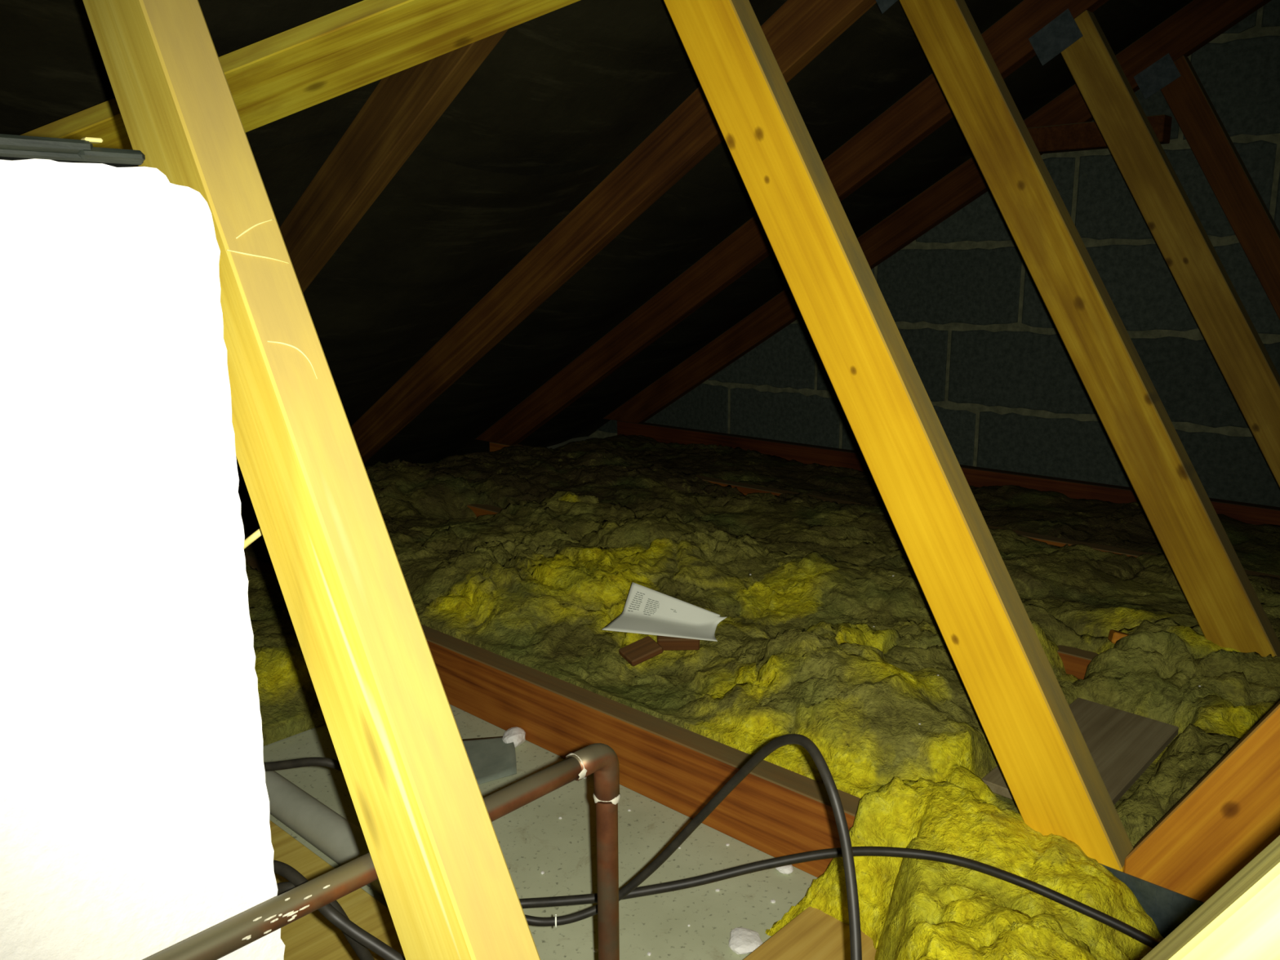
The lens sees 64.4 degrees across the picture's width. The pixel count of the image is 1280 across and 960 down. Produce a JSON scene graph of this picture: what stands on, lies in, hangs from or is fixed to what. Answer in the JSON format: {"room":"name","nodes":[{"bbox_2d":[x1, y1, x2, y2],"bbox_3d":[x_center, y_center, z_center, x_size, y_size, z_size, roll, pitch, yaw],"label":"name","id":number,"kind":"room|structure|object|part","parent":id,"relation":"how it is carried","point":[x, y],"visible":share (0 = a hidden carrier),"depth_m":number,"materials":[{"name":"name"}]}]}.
{"room":"attic","nodes":[
{"label":"attic","id":0,"kind":"room"},
{"bbox_2d":[262,436,817,959],"bbox_3d":[0.880,0.745,-0.310,7.900,0.020,4.930,11,16,42],"label":"ceiling","id":1,"kind":"structure","parent":0,"point":[532,839],"depth_m":1.15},
{"bbox_2d":[0,133,284,959],"bbox_3d":[-0.661,0.199,0.513,0.606,0.702,0.703,11,16,42],"label":"water tank","id":2,"kind":"object","parent":1,"relation":"on","point":[135,824],"visible":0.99,"depth_m":0.48,"materials":[{"name":"white plastic"}]},
{"bbox_3d":[-0.672,-0.135,0.434,0.602,0.004,0.658,11,16,42],"label":"lid","id":3,"kind":"part","parent":2,"relation":"part of","materials":[{"name":"grey plastic"}]},
{"bbox_2d":[243,528,262,549],"bbox_3d":[-0.224,0.035,0.643,0.025,0.049,0.127,11,16,42],"label":"cable","id":4,"kind":"object","parent":2,"relation":"attached to","point":[258,533],"visible":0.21,"depth_m":0.62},
{"bbox_2d":[273,859,405,959],"bbox_3d":[-0.145,0.364,0.632,0.230,0.265,0.037,1,12,7],"label":"cable","id":5,"kind":"object","parent":2,"relation":"attached to","point":[292,875],"visible":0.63,"depth_m":0.60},
{"bbox_2d":[244,558,325,746],"bbox_3d":[-1.026,0.226,1.850,1.320,0.131,0.560,11,16,42],"label":"quilt","id":6,"kind":"object","parent":1,"relation":"on","point":[290,705],"visible":0.07,"depth_m":1.53,"materials":[{"name":"fabric"}]},
{"bbox_2d":[265,770,385,898],"bbox_3d":[-0.393,0.402,1.207,0.485,0.042,0.042,11,16,42],"label":"pipe","id":7,"kind":"object","parent":1,"relation":"on","point":[326,830],"visible":0.39,"depth_m":1.17,"materials":[{"name":"grey plastic"}]},
{"bbox_2d":[276,881,374,959],"bbox_3d":[-0.189,0.373,0.668,0.126,0.277,0.053,-7,14,-28],"label":"cable","id":8,"kind":"object","parent":1,"relation":"on","point":[362,952],"visible":0.24,"depth_m":0.62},
{"bbox_2d":[269,819,404,959],"bbox_3d":[-0.463,0.438,1.104,0.550,0.018,0.195,11,16,42],"label":"wooden board","id":9,"kind":"object","parent":1,"relation":"on","point":[312,936],"visible":0.08,"depth_m":1.02,"materials":[{"name":"brown wood"}]},
{"bbox_2d":[143,742,620,959],"bbox_3d":[-0.270,0.401,0.458,0.020,0.356,0.754,10,16,41],"label":"copper pipe","id":10,"kind":"object","parent":1,"relation":"on","point":[216,942],"visible":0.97,"depth_m":0.62,"materials":[{"name":"brown metal"}]},
{"bbox_2d":[462,736,516,784],"bbox_3d":[-0.266,0.376,1.395,0.186,0.013,0.180,-6,13,-22],"label":"scrap","id":11,"kind":"object","parent":1,"relation":"on","point":[491,758],"visible":0.33,"depth_m":1.39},
{"bbox_2d":[502,726,525,747],"bbox_3d":[-0.177,0.364,1.434,0.036,0.026,0.036,-8,14,-33],"label":"crumb","id":12,"kind":"object","parent":1,"relation":"on","point":[516,735],"visible":0.95,"depth_m":1.43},
{"bbox_2d":[82,0,1279,959],"bbox_3d":[0.890,-0.372,-0.555,7.354,2.265,0.039,11,16,42],"label":"roof truss","id":13,"kind":"object","parent":1,"relation":"on","point":[448,888],"visible":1,"depth_m":0.54,"materials":[{"name":"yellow wood"}]},
{"bbox_2d":[728,927,762,954],"bbox_3d":[0.103,0.457,1.008,0.037,0.011,0.036,-11,16,-42],"label":"crumb","id":14,"kind":"object","parent":1,"relation":"on","point":[742,940],"visible":0.96,"depth_m":1.00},
{"bbox_2d":[238,458,1279,848],"bbox_3d":[0.074,0.225,1.665,3.170,0.188,0.603,11,16,42],"label":"quilt","id":15,"kind":"object","parent":1,"relation":"on","point":[798,649],"visible":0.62,"depth_m":1.47,"materials":[{"name":"fabric"}]},
{"bbox_2d":[618,635,663,666],"bbox_3d":[0.002,0.240,1.424,0.051,0.025,0.042,-7,13,-26],"label":"wood offcut","id":16,"kind":"object","parent":15,"relation":"on","point":[641,651],"visible":1,"depth_m":1.42,"materials":[{"name":"brown wood"}]},
{"bbox_2d":[601,582,726,641],"bbox_3d":[0.040,0.190,1.440,0.163,0.046,0.096,5,13,24],"label":"folded letter","id":17,"kind":"object","parent":15,"relation":"on","point":[646,611],"visible":1,"depth_m":1.46,"materials":[{"name":"white paper"}]},
{"bbox_2d":[657,635,699,650],"bbox_3d":[0.055,0.226,1.461,0.060,0.028,0.043,-1,12,0],"label":"wood offcut","id":18,"kind":"object","parent":15,"relation":"on","point":[668,643],"visible":0.42,"depth_m":1.44,"materials":[{"name":"brown wood"}]},
{"bbox_2d":[982,697,1178,804],"bbox_3d":[0.520,0.323,1.189,0.122,0.011,0.285,12,18,42],"label":"board","id":19,"kind":"object","parent":15,"relation":"on","point":[1122,744],"visible":0.48,"depth_m":1.21,"materials":[{"name":"wood"}]},
{"bbox_2d":[1107,629,1129,644],"bbox_3d":[0.693,0.227,1.426,0.062,0.031,0.032,3,13,17],"label":"wood offcut","id":20,"kind":"object","parent":15,"relation":"on","point":[1114,635],"visible":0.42,"depth_m":1.42,"materials":[{"name":"brown wood"}]},
{"bbox_2d":[244,0,1279,938],"bbox_3d":[1.301,-0.467,-0.129,7.354,2.265,0.039,11,16,42],"label":"roof truss","id":21,"kind":"object","parent":1,"relation":"on","point":[1054,780],"visible":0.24,"depth_m":0.99,"materials":[{"name":"orange wood"}]},
{"bbox_3d":[0.423,0.395,0.885,0.150,0.112,0.002,11,16,42],"label":"nail plate","id":22,"kind":"part","parent":21,"relation":"part of","materials":[{"name":"metal"}]},
{"bbox_2d":[775,864,793,874],"bbox_3d":[0.162,0.431,1.130,0.021,0.011,0.020,-9,14,-33],"label":"crumb","id":23,"kind":"object","parent":1,"relation":"on","point":[787,869],"visible":0.59,"depth_m":1.12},
{"bbox_2d":[742,906,876,959],"bbox_3d":[0.164,0.458,0.940,0.100,0.035,0.295,11,16,42],"label":"timber noggin","id":24,"kind":"object","parent":1,"relation":"on","point":[814,934],"visible":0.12,"depth_m":0.96,"materials":[{"name":"brown wood"}]},
{"bbox_2d":[350,0,1279,679],"bbox_3d":[1.713,-0.562,0.298,7.354,2.265,0.039,11,16,42],"label":"roof truss","id":25,"kind":"object","parent":1,"relation":"on","point":[1202,558],"visible":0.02,"depth_m":1.46,"materials":[{"name":"brown wood"}]},
{"bbox_2d":[19,0,580,167],"bbox_3d":[-0.159,-0.579,1.197,1.844,0.753,0.113,-2,12,-6],"label":"brace","id":26,"kind":"object","parent":25,"relation":"attached to","point":[343,51],"visible":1,"depth_m":1.18,"materials":[{"name":"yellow wood"}]},
{"bbox_3d":[0.382,-0.751,1.514,0.002,0.062,0.085,-13,-13,-45],"label":"nail plate","id":27,"kind":"part","parent":25,"relation":"part of","materials":[{"name":"metal"}]},
{"bbox_2d":[416,445,1279,641],"bbox_3d":[0.472,0.148,2.080,3.170,0.156,0.554,11,16,42],"label":"quilt","id":28,"kind":"object","parent":1,"relation":"on","point":[1095,593],"visible":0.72,"depth_m":2.10,"materials":[{"name":"fabric"}]},
{"bbox_2d":[475,0,1279,578],"bbox_3d":[2.124,-0.657,0.724,7.354,2.265,0.039,11,16,42],"label":"roof truss","id":29,"kind":"object","parent":1,"relation":"on","point":[1046,29],"visible":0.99,"depth_m":1.94,"materials":[{"name":"brown wood"}]},
{"bbox_3d":[0.793,-0.846,1.940,0.002,0.062,0.085,-13,-13,-45],"label":"nail plate","id":30,"kind":"part","parent":29,"relation":"part of","materials":[{"name":"metal"}]},
{"bbox_2d":[553,434,1279,575],"bbox_3d":[0.936,0.090,2.459,3.320,0.102,0.560,11,16,42],"label":"quilt","id":31,"kind":"object","parent":1,"relation":"on","point":[1127,526],"visible":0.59,"depth_m":2.56,"materials":[{"name":"fabric"}]},
{"bbox_2d":[602,0,1279,525],"bbox_3d":[2.536,-0.752,1.150,7.354,2.265,0.039,11,16,42],"label":"roof truss","id":32,"kind":"object","parent":1,"relation":"on","point":[1158,60],"visible":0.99,"depth_m":2.56,"materials":[{"name":"brown wood"}]},
{"bbox_2d":[1027,114,1172,154],"bbox_3d":[1.101,-0.832,2.451,0.320,0.060,0.056,11,16,42],"label":"timber packer","id":33,"kind":"object","parent":32,"relation":"attached to","point":[1079,136],"visible":0.68,"depth_m":2.46,"materials":[{"name":"brown wood"}]},
{"bbox_3d":[1.205,-0.940,2.367,0.002,0.062,0.085,-13,-13,-45],"label":"nail plate","id":34,"kind":"part","parent":32,"relation":"part of","materials":[{"name":"metal"}]},
{"bbox_2d":[765,776,1164,959],"bbox_3d":[0.279,0.434,0.746,0.680,0.169,0.505,11,16,42],"label":"pile","id":35,"kind":"object","parent":1,"relation":"on","point":[911,908],"visible":0.84,"depth_m":0.89,"materials":[{"name":"fabric"}]},
{"bbox_2d":[263,733,862,959],"bbox_3d":[-0.080,0.257,0.741,0.566,0.210,0.172,6,14,28],"label":"cable","id":36,"kind":"object","parent":35,"relation":"on","point":[818,758],"visible":0.77,"depth_m":0.72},
{"bbox_2d":[555,914,556,928],"bbox_3d":[-0.066,0.347,0.800,0.001,0.010,0.010,-1,12,-3],"label":"cable tie","id":37,"kind":"object","parent":36,"relation":"attached to","point":[555,914],"visible":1,"depth_m":0.80,"materials":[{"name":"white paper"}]},
{"bbox_2d":[519,846,1160,948],"bbox_3d":[0.126,0.347,0.842,0.646,0.063,0.075,1,12,6],"label":"cable","id":38,"kind":"object","parent":35,"relation":"on","point":[1067,901],"visible":0.73,"depth_m":0.86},
{"bbox_2d":[0,0,1192,486],"bbox_3d":[0.917,-0.362,-0.523,7.838,2.404,5.030,11,16,42],"label":"roof underlay","id":39,"kind":"structure","parent":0,"point":[566,94],"depth_m":1.93,"materials":[{"name":"fabric"}]},
{"bbox_2d":[588,0,1279,506],"bbox_3d":[2.606,-0.771,1.223,7.692,2.272,0.104,11,16,42],"label":"wall","id":40,"kind":"structure","parent":0,"point":[997,374],"depth_m":2.71,"materials":[{"name":"brick"}]}
]}

